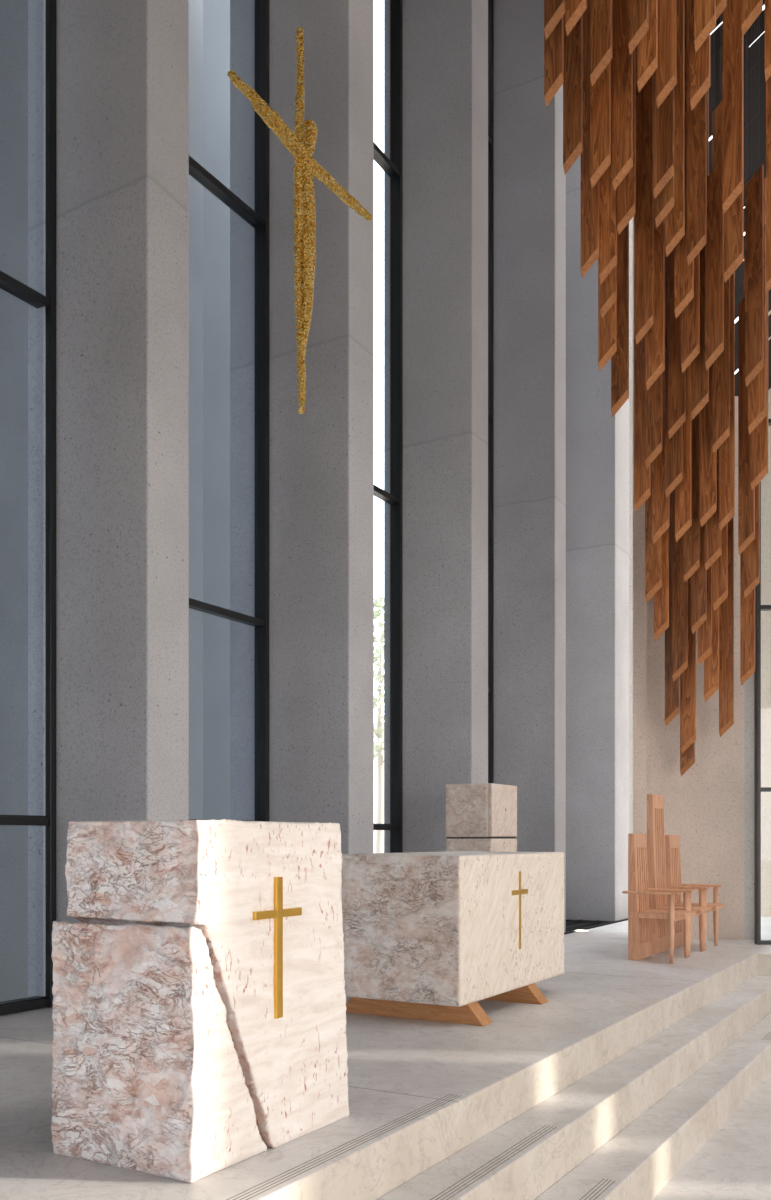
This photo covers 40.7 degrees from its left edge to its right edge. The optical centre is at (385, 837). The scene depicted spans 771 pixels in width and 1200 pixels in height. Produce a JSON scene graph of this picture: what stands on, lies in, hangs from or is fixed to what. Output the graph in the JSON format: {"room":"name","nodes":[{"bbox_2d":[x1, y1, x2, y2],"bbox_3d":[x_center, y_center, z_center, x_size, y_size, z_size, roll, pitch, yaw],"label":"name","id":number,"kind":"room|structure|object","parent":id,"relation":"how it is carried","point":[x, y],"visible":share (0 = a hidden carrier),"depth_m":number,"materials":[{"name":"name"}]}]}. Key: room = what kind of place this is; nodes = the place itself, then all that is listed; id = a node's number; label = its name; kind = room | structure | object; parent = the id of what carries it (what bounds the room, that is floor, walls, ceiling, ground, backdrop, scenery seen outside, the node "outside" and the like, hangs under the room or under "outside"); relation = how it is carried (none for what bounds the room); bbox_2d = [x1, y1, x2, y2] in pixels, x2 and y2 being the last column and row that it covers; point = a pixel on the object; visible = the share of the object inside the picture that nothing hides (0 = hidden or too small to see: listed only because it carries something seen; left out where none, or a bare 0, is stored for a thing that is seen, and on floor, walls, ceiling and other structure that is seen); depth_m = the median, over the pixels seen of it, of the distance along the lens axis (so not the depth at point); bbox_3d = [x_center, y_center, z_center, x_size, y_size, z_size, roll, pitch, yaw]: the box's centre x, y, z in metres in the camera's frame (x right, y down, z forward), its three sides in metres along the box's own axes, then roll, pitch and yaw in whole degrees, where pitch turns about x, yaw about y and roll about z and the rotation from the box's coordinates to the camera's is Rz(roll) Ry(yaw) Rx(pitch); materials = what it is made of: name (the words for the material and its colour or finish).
{"room":"church sanctuary","nodes":[
{"label":"church sanctuary","id":0,"kind":"room"},
{"bbox_2d":[0,0,202,1001],"bbox_3d":[-7.122,-13.482,6.847,1.200,30.835,16.670,0,0,30],"label":"column","id":1,"kind":"structure","parent":0,"point":[13,13],"depth_m":11.12,"materials":[{"name":"concrete"}]},
{"bbox_2d":[28,0,188,996],"bbox_3d":[-1.824,-4.532,6.815,1.070,12.735,0.385,0,0,30],"label":"column","id":2,"kind":"structure","parent":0,"point":[122,66],"depth_m":6.58,"materials":[{"name":"concrete"}]},
{"bbox_2d":[0,0,55,1015],"bbox_3d":[-2.677,-4.900,5.984,0.123,12.000,1.910,0,0,30],"label":"window","id":3,"kind":"structure","parent":2,"relation":"in","point":[9,284],"depth_m":6.75,"materials":[{"name":"black metal"}]},
{"bbox_2d":[189,0,268,821],"bbox_3d":[-1.517,-4.900,7.976,0.123,12.000,1.931,0,0,30],"label":"window","id":4,"kind":"structure","parent":2,"relation":"in","point":[258,219],"depth_m":8.76,"materials":[{"name":"black metal"}]},
{"bbox_2d":[203,0,229,819],"bbox_3d":[-2.790,-13.482,15.086,0.800,30.835,1.930,0,0,30],"label":"column","id":5,"kind":"structure","parent":0,"point":[216,13],"depth_m":14.90,"materials":[{"name":"concrete"}]},
{"bbox_2d":[230,0,373,853],"bbox_3d":[-0.722,-4.532,8.858,1.220,12.735,0.394,0,0,30],"label":"column","id":6,"kind":"structure","parent":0,"point":[321,459],"depth_m":8.60,"materials":[{"name":"concrete"}]},
{"bbox_2d":[384,0,487,852],"bbox_3d":[0.521,-4.532,10.796,1.020,12.735,0.395,0,0,30],"label":"column","id":7,"kind":"structure","parent":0,"point":[445,42],"depth_m":10.58,"materials":[{"name":"concrete"}]},
{"bbox_2d":[374,0,402,852],"bbox_3d":[-0.354,-4.900,9.975,0.123,12.000,1.905,0,0,30],"label":"window","id":8,"kind":"structure","parent":7,"relation":"in","point":[393,167],"depth_m":10.76,"materials":[{"name":"black metal"}]},
{"bbox_2d":[488,0,493,782],"bbox_3d":[0.798,-4.900,11.954,0.123,12.000,1.886,0,0,30],"label":"window","id":9,"kind":"structure","parent":7,"relation":"in","point":[490,2],"depth_m":12.71,"materials":[{"name":"black metal"}]},
{"bbox_2d":[494,0,565,931],"bbox_3d":[1.633,-6.032,12.775,1.090,15.735,0.374,0,0,30],"label":"column","id":10,"kind":"structure","parent":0,"point":[530,177],"depth_m":12.52,"materials":[{"name":"concrete"}]},
{"bbox_2d":[566,154,628,920],"bbox_3d":[2.854,-6.032,14.873,1.090,15.735,0.660,0,0,30],"label":"column","id":11,"kind":"structure","parent":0,"point":[597,442],"depth_m":14.52,"materials":[{"name":"concrete"}]},
{"bbox_2d":[629,218,632,833],"bbox_3d":[3.700,-4.582,15.800,1.000,12.635,0.400,0,0,0],"label":"column","id":12,"kind":"structure","parent":0,"point":[631,220],"depth_m":15.60,"materials":[{"name":"concrete"}]},
{"bbox_2d":[633,216,646,836],"bbox_3d":[2.740,-5.582,11.450,0.153,14.635,0.500,0,0,0],"label":"column","id":13,"kind":"structure","parent":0,"point":[639,601],"depth_m":11.20,"materials":[{"name":"concrete"}]},
{"bbox_2d":[647,396,743,938],"bbox_3d":[3.368,-1.532,11.525,1.065,6.535,0.450,0,0,0],"label":"column","id":14,"kind":"structure","parent":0,"point":[704,806],"depth_m":11.30,"materials":[{"name":"concrete"}]},
{"bbox_2d":[652,1073,770,1199],"bbox_3d":[3.390,1.785,-0.631,9.305,0.100,18.320,0,0,30],"label":"floor","id":15,"kind":"structure","parent":0,"point":[734,1163],"depth_m":5.54,"materials":[{"name":"stone"}]},
{"bbox_2d":[0,917,770,1199],"bbox_3d":[4.007,1.467,4.321,13.220,0.736,21.500,0,0,30],"label":"platform","id":16,"kind":"object","parent":15,"relation":"on","point":[421,1092],"visible":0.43,"depth_m":4.91,"materials":[{"name":"stone"}]},
{"bbox_2d":[51,819,349,1182],"bbox_3d":[-0.653,0.521,3.868,0.674,1.169,0.951,0,0,30],"label":"lectern","id":17,"kind":"object","parent":16,"relation":"on","point":[199,1008],"visible":1,"depth_m":3.52,"materials":[{"name":"white stone"}]},
{"bbox_2d":[341,851,563,1025],"bbox_3d":[0.504,0.600,6.952,0.996,1.000,1.719,0,0,30],"label":"stone altar","id":18,"kind":"object","parent":16,"relation":"on","point":[429,936],"visible":0.98,"depth_m":6.30,"materials":[{"name":"beige stone"}]},
{"bbox_2d":[445,783,516,851],"bbox_3d":[0.871,0.311,9.359,0.474,1.579,0.592,0,0,30],"label":"tabernacle","id":19,"kind":"object","parent":16,"relation":"on","point":[479,816],"visible":0.48,"depth_m":9.13,"materials":[{"name":"stone"}]},
{"bbox_2d":[377,975,770,1199],"bbox_3d":[-0.209,1.570,3.199,0.260,0.531,15.320,0,0,30],"label":"stair step","id":20,"kind":"structure","parent":16,"relation":"attached to","point":[521,1159],"depth_m":5.09,"materials":[{"name":"stone"}]},
{"bbox_2d":[573,930,589,931],"bbox_3d":[2.305,1.093,12.230,0.190,0.013,0.190,0,0,30],"label":"uplight","id":21,"kind":"object","parent":16,"relation":"on","point":[574,930],"visible":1,"depth_m":12.20,"materials":[{"name":"beige"}]},
{"bbox_2d":[535,1013,770,1199],"bbox_3d":[0.013,1.677,3.070,0.255,0.316,15.320,0,0,30],"label":"stair step","id":22,"kind":"structure","parent":16,"relation":"attached to","point":[642,1158],"depth_m":5.54,"materials":[{"name":"stone"}]},
{"bbox_2d":[622,834,696,963],"bbox_3d":[2.496,0.530,9.424,0.544,1.140,0.576,0,0,30],"label":"chair","id":23,"kind":"object","parent":16,"relation":"on","point":[639,913],"visible":1,"depth_m":9.38,"materials":[{"name":"brown wood"}]},
{"bbox_2d":[647,794,711,956],"bbox_3d":[2.793,0.343,9.933,0.544,1.515,0.576,0,0,30],"label":"chair","id":24,"kind":"object","parent":16,"relation":"on","point":[656,861],"visible":0.79,"depth_m":9.96,"materials":[{"name":"brown wood"}]},
{"bbox_2d":[665,835,725,950],"bbox_3d":[3.095,0.535,10.452,0.544,1.130,0.576,0,0,30],"label":"chair","id":25,"kind":"object","parent":16,"relation":"on","point":[672,842],"visible":0.67,"depth_m":10.54,"materials":[{"name":"brown wood"}]},
{"bbox_2d":[754,419,770,944],"bbox_3d":[4.788,-1.850,10.770,1.900,5.900,0.100,0,0,0],"label":"window","id":26,"kind":"structure","parent":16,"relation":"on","point":[758,789],"depth_m":10.73,"materials":[{"name":"black metal"}]},
{"bbox_2d":[709,0,770,395],"bbox_3d":[5.325,-10.280,12.019,4.150,11.360,0.038,0,0,0],"label":"column","id":27,"kind":"structure","parent":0,"point":[753,31],"depth_m":12.00,"materials":[{"name":"grey concrete"}]},
{"bbox_2d":[744,673,753,938],"bbox_3d":[3.961,-1.532,11.500,0.123,6.535,0.601,0,0,0],"label":"column","id":28,"kind":"structure","parent":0,"point":[749,683],"depth_m":11.29,"materials":[{"name":"concrete"}]},
{"bbox_2d":[761,310,770,916],"bbox_3d":[7.721,-3.183,14.700,5.000,9.835,0.400,0,0,0],"label":"column","id":29,"kind":"structure","parent":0,"point":[766,481],"depth_m":14.50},
{"bbox_3d":[2.403,-12.000,4.387,17.060,2.200,26.000,0,0,30],"label":"ceiling","id":30,"kind":"structure","parent":0,"visible":0},
{"bbox_2d":[227,27,372,413],"bbox_3d":[-0.404,-6.554,5.449,0.097,8.692,1.287,0,0,32],"label":"crucifix","id":31,"kind":"object","parent":30,"relation":"hanging from","point":[300,143],"visible":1,"depth_m":5.40,"materials":[{"name":"gold metal"}]},
{"bbox_2d":[544,15,563,106],"bbox_3d":[1.360,-8.420,8.397,0.154,4.960,0.045,0,0,30],"label":"board","id":32,"kind":"object","parent":30,"relation":"hanging from","point":[554,44],"visible":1,"depth_m":8.38,"materials":[{"name":"brown wood"}]},
{"bbox_2d":[544,0,564,39],"bbox_3d":[1.323,-8.593,8.137,0.161,4.614,0.045,0,0,30],"label":"board","id":33,"kind":"object","parent":30,"relation":"hanging from","point":[554,10],"visible":1,"depth_m":8.13,"materials":[{"name":"brown wood"}]},
{"bbox_2d":[563,14,582,174],"bbox_3d":[1.560,-8.227,8.659,0.156,5.345,0.045,0,0,30],"label":"board","id":34,"kind":"object","parent":30,"relation":"hanging from","point":[573,43],"visible":0.91,"depth_m":8.64,"materials":[{"name":"brown wood"}]},
{"bbox_2d":[565,0,586,35],"bbox_3d":[1.486,-8.603,8.122,0.161,4.595,0.045,0,0,30],"label":"board","id":35,"kind":"object","parent":30,"relation":"hanging from","point":[574,9],"visible":1,"depth_m":8.12,"materials":[{"name":"brown wood"}]},
{"bbox_2d":[581,0,598,277],"bbox_3d":[1.781,-7.902,9.057,0.156,5.996,0.045,0,0,30],"label":"board","id":36,"kind":"object","parent":30,"relation":"hanging from","point":[589,195],"visible":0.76,"depth_m":9.04,"materials":[{"name":"brown wood"}]},
{"bbox_2d":[590,61,610,187],"bbox_3d":[1.800,-8.187,8.709,0.166,5.427,0.045,0,0,30],"label":"board","id":37,"kind":"object","parent":30,"relation":"hanging from","point":[600,92],"visible":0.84,"depth_m":8.69,"materials":[{"name":"brown wood"}]},
{"bbox_2d":[590,0,612,85],"bbox_3d":[1.725,-8.476,8.312,0.172,4.849,0.045,0,0,30],"label":"board","id":38,"kind":"object","parent":30,"relation":"hanging from","point":[601,11],"visible":1,"depth_m":8.30,"materials":[{"name":"brown wood"}]},
{"bbox_2d":[598,257,616,370],"bbox_3d":[2.009,-7.573,9.417,0.160,6.654,0.045,0,0,30],"label":"board","id":39,"kind":"object","parent":30,"relation":"hanging from","point":[607,325],"visible":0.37,"depth_m":9.40,"materials":[{"name":"brown wood"}]},
{"bbox_2d":[599,59,616,284],"bbox_3d":[1.944,-7.880,9.083,0.152,6.039,0.045,0,0,30],"label":"board","id":40,"kind":"object","parent":30,"relation":"hanging from","point":[607,195],"visible":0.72,"depth_m":9.06,"materials":[{"name":"brown wood"}]},
{"bbox_2d":[600,264,616,317],"bbox_3d":[1.976,-7.765,9.216,0.140,6.270,0.045,0,0,30],"label":"board","id":41,"kind":"object","parent":30,"relation":"hanging from","point":[608,288],"visible":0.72,"depth_m":9.20,"materials":[{"name":"brown wood"}]},
{"bbox_2d":[611,223,628,416],"bbox_3d":[2.163,-7.401,9.594,0.156,6.998,0.045,0,0,30],"label":"board","id":42,"kind":"object","parent":30,"relation":"hanging from","point":[620,359],"visible":0.42,"depth_m":9.56,"materials":[{"name":"brown wood"}]},
{"bbox_2d":[612,0,632,190],"bbox_3d":[1.988,-8.180,8.719,0.162,5.441,0.045,0,0,30],"label":"board","id":43,"kind":"object","parent":30,"relation":"hanging from","point":[622,61],"visible":0.96,"depth_m":8.70,"materials":[{"name":"brown wood"}]},
{"bbox_2d":[617,48,635,234],"bbox_3d":[2.088,-8.077,9.012,0.154,5.646,0.045,0,0,30],"label":"board","id":44,"kind":"object","parent":30,"relation":"hanging from","point":[626,190],"visible":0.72,"depth_m":8.98,"materials":[{"name":"brown wood"}]},
{"bbox_2d":[628,0,648,54],"bbox_3d":[1.994,-8.555,8.197,0.154,4.689,0.045,0,0,30],"label":"board","id":45,"kind":"object","parent":30,"relation":"hanging from","point":[638,10],"visible":1,"depth_m":8.19,"materials":[{"name":"brown wood"}]},
{"bbox_2d":[634,215,650,512],"bbox_3d":[2.460,-7.017,9.963,0.149,7.765,0.045,0,0,30],"label":"board","id":46,"kind":"object","parent":30,"relation":"hanging from","point":[642,476],"visible":0.42,"depth_m":9.96,"materials":[{"name":"brown wood"}]},
{"bbox_2d":[635,46,653,344],"bbox_3d":[2.320,-7.670,9.314,0.161,6.459,0.045,0,0,30],"label":"board","id":47,"kind":"object","parent":30,"relation":"hanging from","point":[644,216],"visible":0.56,"depth_m":9.30,"materials":[{"name":"brown wood"}]},
{"bbox_2d":[637,0,657,91],"bbox_3d":[2.101,-8.459,8.341,0.157,4.883,0.045,0,0,30],"label":"board","id":48,"kind":"object","parent":30,"relation":"hanging from","point":[647,48],"visible":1,"depth_m":8.31,"materials":[{"name":"brown wood"}]},
{"bbox_2d":[645,334,661,468],"bbox_3d":[2.526,-7.199,9.792,0.153,7.402,0.045,0,0,30],"label":"board","id":49,"kind":"object","parent":30,"relation":"hanging from","point":[653,395],"visible":0.37,"depth_m":9.77,"materials":[{"name":"brown wood"}]},
{"bbox_2d":[645,463,661,602],"bbox_3d":[2.657,-6.620,10.311,0.157,8.560,0.045,0,0,30],"label":"board","id":50,"kind":"object","parent":30,"relation":"hanging from","point":[653,552],"visible":0.33,"depth_m":10.30,"materials":[{"name":"brown wood"}]},
{"bbox_2d":[646,199,664,389],"bbox_3d":[2.462,-7.505,9.488,0.160,6.791,0.045,0,0,30],"label":"board","id":51,"kind":"object","parent":30,"relation":"hanging from","point":[655,337],"visible":0.39,"depth_m":9.46,"materials":[{"name":"brown wood"}]},
{"bbox_2d":[652,370,669,543],"bbox_3d":[2.671,-6.882,10.083,0.157,8.036,0.045,0,0,30],"label":"board","id":52,"kind":"object","parent":30,"relation":"hanging from","point":[660,503],"visible":0.37,"depth_m":10.06,"materials":[{"name":"brown wood"}]},
{"bbox_2d":[654,528,668,640],"bbox_3d":[2.775,-6.444,10.462,0.141,8.912,0.045,0,0,30],"label":"board","id":53,"kind":"object","parent":30,"relation":"hanging from","point":[661,597],"visible":0.33,"depth_m":10.43,"materials":[{"name":"brown wood"}]},
{"bbox_2d":[653,70,673,198],"bbox_3d":[2.341,-8.155,8.749,0.169,5.491,0.045,0,0,30],"label":"board","id":54,"kind":"object","parent":30,"relation":"hanging from","point":[663,117],"visible":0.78,"depth_m":8.73,"materials":[{"name":"brown wood"}]},
{"bbox_2d":[655,87,674,227],"bbox_3d":[2.381,-8.064,8.864,0.157,5.671,0.045,0,0,30],"label":"board","id":55,"kind":"object","parent":30,"relation":"hanging from","point":[665,200],"visible":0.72,"depth_m":8.84,"materials":[{"name":"brown wood"}]},
{"bbox_2d":[656,0,676,108],"bbox_3d":[2.270,-8.415,8.403,0.158,4.970,0.045,0,0,30],"label":"board","id":56,"kind":"object","parent":30,"relation":"hanging from","point":[666,71],"visible":1,"depth_m":8.38,"materials":[{"name":"brown wood"}]},
{"bbox_2d":[665,492,678,725],"bbox_3d":[2.973,-6.031,10.791,0.140,9.739,0.045,0,0,30],"label":"board","id":57,"kind":"object","parent":30,"relation":"hanging from","point":[671,688],"visible":0.35,"depth_m":10.78,"materials":[{"name":"brown wood"}]},
{"bbox_2d":[665,251,682,497],"bbox_3d":[2.747,-7.078,9.905,0.159,7.645,0.045,0,0,30],"label":"board","id":58,"kind":"object","parent":30,"relation":"hanging from","point":[674,445],"visible":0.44,"depth_m":9.91,"materials":[{"name":"brown wood"}]},
{"bbox_2d":[665,0,684,256],"bbox_3d":[2.497,-7.971,8.976,0.158,5.858,0.045,0,0,30],"label":"board","id":59,"kind":"object","parent":30,"relation":"hanging from","point":[675,219],"visible":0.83,"depth_m":8.94,"materials":[{"name":"brown wood"}]},
{"bbox_2d":[668,249,685,438],"bbox_3d":[2.746,-7.338,9.799,0.157,7.124,0.045,0,0,30],"label":"board","id":60,"kind":"object","parent":30,"relation":"hanging from","point":[676,378],"visible":0.42,"depth_m":9.79,"materials":[{"name":"brown wood"}]},
{"bbox_2d":[672,489,687,681],"bbox_3d":[3.006,-6.249,10.617,0.151,9.302,0.045,0,0,30],"label":"board","id":61,"kind":"object","parent":30,"relation":"hanging from","point":[679,588],"visible":0.38,"depth_m":10.60,"materials":[{"name":"brown wood"}]},
{"bbox_2d":[675,364,691,541],"bbox_3d":[2.886,-6.890,10.078,0.150,8.020,0.045,0,0,30],"label":"board","id":62,"kind":"object","parent":30,"relation":"hanging from","point":[683,491],"visible":0.37,"depth_m":10.04,"materials":[{"name":"brown wood"}]},
{"bbox_2d":[674,0,693,317],"bbox_3d":[2.645,-7.763,9.213,0.162,6.274,0.045,0,0,30],"label":"board","id":63,"kind":"object","parent":30,"relation":"hanging from","point":[683,273],"visible":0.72,"depth_m":9.19,"materials":[{"name":"brown wood"}]},
{"bbox_2d":[680,675,694,775],"bbox_3d":[3.189,-5.776,10.983,0.146,10.249,0.045,0,0,30],"label":"board","id":64,"kind":"object","parent":30,"relation":"hanging from","point":[687,759],"visible":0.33,"depth_m":10.98,"materials":[{"name":"brown wood"}]},
{"bbox_2d":[681,577,695,753],"bbox_3d":[3.173,-5.891,10.895,0.150,10.018,0.045,0,0,30],"label":"board","id":65,"kind":"object","parent":30,"relation":"hanging from","point":[688,677],"visible":0.33,"depth_m":10.87,"materials":[{"name":"brown wood"}]},
{"bbox_2d":[681,252,699,372],"bbox_3d":[2.762,-7.568,9.423,0.157,6.664,0.045,0,0,30],"label":"board","id":66,"kind":"object","parent":30,"relation":"hanging from","point":[690,316],"visible":0.37,"depth_m":9.39,"materials":[{"name":"brown wood"}]},
{"bbox_2d":[683,412,699,582],"bbox_3d":[3.013,-6.711,10.235,0.149,8.379,0.045,0,0,30],"label":"board","id":67,"kind":"object","parent":30,"relation":"hanging from","point":[691,537],"visible":0.37,"depth_m":10.20,"materials":[{"name":"brown wood"}]},
{"bbox_2d":[687,0,706,265],"bbox_3d":[2.696,-7.943,9.009,0.161,5.915,0.045,0,0,30],"label":"board","id":68,"kind":"object","parent":30,"relation":"hanging from","point":[696,118],"visible":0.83,"depth_m":8.99,"materials":[{"name":"brown wood"}]},
{"bbox_2d":[691,523,706,633],"bbox_3d":[3.146,-6.477,10.435,0.142,8.847,0.045,0,0,30],"label":"board","id":69,"kind":"object","parent":30,"relation":"hanging from","point":[699,578],"visible":0.33,"depth_m":10.41,"materials":[{"name":"brown wood"}]},
{"bbox_2d":[691,89,708,419],"bbox_3d":[2.904,-7.389,9.606,0.154,7.021,0.045,0,0,30],"label":"board","id":70,"kind":"object","parent":30,"relation":"hanging from","point":[699,375],"visible":0.37,"depth_m":9.58,"materials":[{"name":"brown wood"}]},
{"bbox_2d":[690,0,709,110],"bbox_3d":[2.546,-8.409,8.413,0.152,4.982,0.045,0,0,30],"label":"board","id":71,"kind":"object","parent":30,"relation":"hanging from","point":[700,60],"visible":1,"depth_m":8.40,"materials":[{"name":"brown wood"}]},
{"bbox_2d":[694,0,715,52],"bbox_3d":[2.515,-8.562,8.186,0.160,4.677,0.045,0,0,30],"label":"board","id":72,"kind":"object","parent":30,"relation":"hanging from","point":[704,10],"visible":1,"depth_m":8.18,"materials":[{"name":"brown wood"}]},
{"bbox_2d":[698,565,711,665],"bbox_3d":[3.244,-6.325,10.560,0.135,9.149,0.045,0,0,30],"label":"board","id":73,"kind":"object","parent":30,"relation":"hanging from","point":[705,630],"visible":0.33,"depth_m":10.53,"materials":[{"name":"brown wood"}]},
{"bbox_2d":[700,365,716,526],"bbox_3d":[3.111,-6.955,10.020,0.149,7.891,0.045,0,0,30],"label":"board","id":74,"kind":"object","parent":30,"relation":"hanging from","point":[708,460],"visible":0.37,"depth_m":10.00,"materials":[{"name":"brown wood"}]},
{"bbox_2d":[704,564,718,701],"bbox_3d":[3.354,-6.151,10.697,0.144,9.498,0.045,0,0,30],"label":"board","id":75,"kind":"object","parent":30,"relation":"hanging from","point":[711,664],"visible":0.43,"depth_m":10.67,"materials":[{"name":"brown wood"}]},
{"bbox_2d":[705,448,721,570],"bbox_3d":[3.210,-6.764,10.188,0.155,8.273,0.045,0,0,30],"label":"board","id":76,"kind":"object","parent":30,"relation":"hanging from","point":[713,535],"visible":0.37,"depth_m":10.16,"materials":[{"name":"brown wood"}]},
{"bbox_2d":[705,28,723,370],"bbox_3d":[2.978,-7.577,9.414,0.158,6.646,0.045,0,0,30],"label":"board","id":77,"kind":"object","parent":30,"relation":"hanging from","point":[714,247],"visible":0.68,"depth_m":9.39,"materials":[{"name":"brown wood"}]},
{"bbox_2d":[713,523,727,610],"bbox_3d":[3.332,-6.584,10.347,0.134,8.632,0.045,0,0,30],"label":"board","id":78,"kind":"object","parent":30,"relation":"hanging from","point":[720,566],"visible":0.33,"depth_m":10.32,"materials":[{"name":"brown wood"}]},
{"bbox_2d":[712,101,729,453],"bbox_3d":[3.142,-7.258,9.735,0.152,7.283,0.045,0,0,30],"label":"board","id":79,"kind":"object","parent":30,"relation":"hanging from","point":[721,365],"visible":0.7,"depth_m":9.72,"materials":[{"name":"brown wood"}]},
{"bbox_2d":[716,0,726,19],"bbox_3d":[2.624,-8.666,8.221,0.137,4.468,0.045,0,0,30],"label":"board","id":80,"kind":"object","parent":30,"relation":"hanging from","point":[721,5],"visible":0.47,"depth_m":8.21,"materials":[{"name":"brown wood"}]},
{"bbox_2d":[719,517,733,736],"bbox_3d":[3.552,-5.976,10.832,0.142,9.847,0.045,0,0,30],"label":"board","id":81,"kind":"object","parent":30,"relation":"hanging from","point":[726,608],"visible":0.38,"depth_m":10.80,"materials":[{"name":"brown wood"}]},
{"bbox_2d":[719,272,734,530],"bbox_3d":[3.293,-6.937,10.038,0.141,7.926,0.045,0,0,30],"label":"board","id":82,"kind":"object","parent":30,"relation":"hanging from","point":[727,449],"visible":0.42,"depth_m":10.01,"materials":[{"name":"brown wood"}]},
{"bbox_2d":[722,0,742,213],"bbox_3d":[2.942,-8.109,8.808,0.162,5.582,0.045,0,0,30],"label":"board","id":83,"kind":"object","parent":30,"relation":"hanging from","point":[732,39],"visible":0.9,"depth_m":8.79,"materials":[{"name":"brown wood"}]},
{"bbox_2d":[724,36,743,281],"bbox_3d":[3.038,-7.887,9.074,0.159,6.027,0.045,0,0,30],"label":"board","id":84,"kind":"object","parent":30,"relation":"hanging from","point":[734,215],"visible":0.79,"depth_m":9.05,"materials":[{"name":"brown wood"}]},
{"bbox_2d":[738,32,754,554],"bbox_3d":[3.515,-6.835,10.128,0.145,8.131,0.045,0,0,30],"label":"board","id":85,"kind":"object","parent":30,"relation":"hanging from","point":[746,496],"visible":0.56,"depth_m":10.12,"materials":[{"name":"brown wood"}]},
{"bbox_2d":[740,551,754,684],"bbox_3d":[3.704,-6.233,10.633,0.139,9.334,0.045,0,0,30],"label":"board","id":86,"kind":"object","parent":30,"relation":"hanging from","point":[747,605],"visible":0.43,"depth_m":10.62,"materials":[{"name":"brown wood"}]},
{"bbox_2d":[744,257,759,597],"bbox_3d":[3.626,-6.642,10.295,0.144,8.516,0.045,0,0,30],"label":"board","id":87,"kind":"object","parent":30,"relation":"hanging from","point":[752,552],"visible":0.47,"depth_m":10.27,"materials":[{"name":"brown wood"}]},
{"bbox_2d":[741,0,762,36],"bbox_3d":[2.862,-8.601,8.126,0.154,4.598,0.045,0,0,30],"label":"board","id":88,"kind":"object","parent":30,"relation":"hanging from","point":[750,9],"visible":1,"depth_m":8.12,"materials":[{"name":"brown wood"}]},
{"bbox_2d":[745,164,763,386],"bbox_3d":[3.361,-7.517,9.477,0.154,6.767,0.045,0,0,30],"label":"board","id":89,"kind":"object","parent":30,"relation":"hanging from","point":[754,189],"visible":1,"depth_m":9.46,"materials":[{"name":"brown wood"}]},
{"bbox_2d":[748,177,765,434],"bbox_3d":[3.453,-7.333,9.661,0.156,7.134,0.045,0,0,30],"label":"board","id":90,"kind":"object","parent":30,"relation":"hanging from","point":[757,386],"visible":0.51,"depth_m":9.63,"materials":[{"name":"brown wood"}]},
{"bbox_2d":[751,15,767,489],"bbox_3d":[3.553,-7.108,9.878,0.153,7.584,0.045,0,0,30],"label":"board","id":91,"kind":"object","parent":30,"relation":"hanging from","point":[759,435],"visible":0.42,"depth_m":9.86,"materials":[{"name":"brown wood"}]},
{"bbox_2d":[765,0,770,80],"bbox_3d":[3.110,-8.488,8.299,0.154,4.825,0.045,0,0,30],"label":"board","id":92,"kind":"object","parent":30,"relation":"hanging from","point":[767,2],"visible":1,"depth_m":8.31,"materials":[{"name":"brown wood"}]},
{"bbox_2d":[766,76,770,291],"bbox_3d":[3.418,-7.853,9.114,0.150,6.094,0.045,0,0,30],"label":"board","id":93,"kind":"object","parent":30,"relation":"hanging from","point":[768,82],"visible":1,"depth_m":9.12,"materials":[{"name":"brown wood"}]},
{"bbox_3d":[2.375,1.518,13.544,1.120,0.635,7.200,0,0,30],"label":"floor","id":94,"kind":"structure","parent":0,"visible":0},
{"bbox_2d":[564,918,627,934],"bbox_3d":[2.278,1.170,13.283,0.986,0.060,6.552,0,0,30],"label":"floor grating","id":95,"kind":"structure","parent":94,"relation":"on","point":[571,925],"depth_m":13.80,"materials":[{"name":"black metal"}]},
{"label":"outside","id":96,"kind":"structure","parent":0,"visible":0},
{"bbox_3d":[-5.419,1.945,20.509,150.000,0.180,150.000,0,0,30],"label":"ground","id":97,"kind":"structure","parent":96,"visible":0},
{"bbox_2d":[374,596,383,852],"bbox_3d":[-0.180,-2.264,27.503,3.381,8.206,3.240,0,0,30],"label":"tree","id":98,"kind":"object","parent":97,"relation":"on","point":[378,601],"visible":0.22,"depth_m":27.41,"materials":[{"name":"green plant"}]},
{"bbox_2d":[374,722,383,852],"bbox_3d":[3.558,-1.258,41.897,12.600,6.185,8.600,0,0,30],"label":"building","id":99,"kind":"structure","parent":97,"relation":"on","point":[375,724],"depth_m":39.56,"materials":[{"name":"stone"}]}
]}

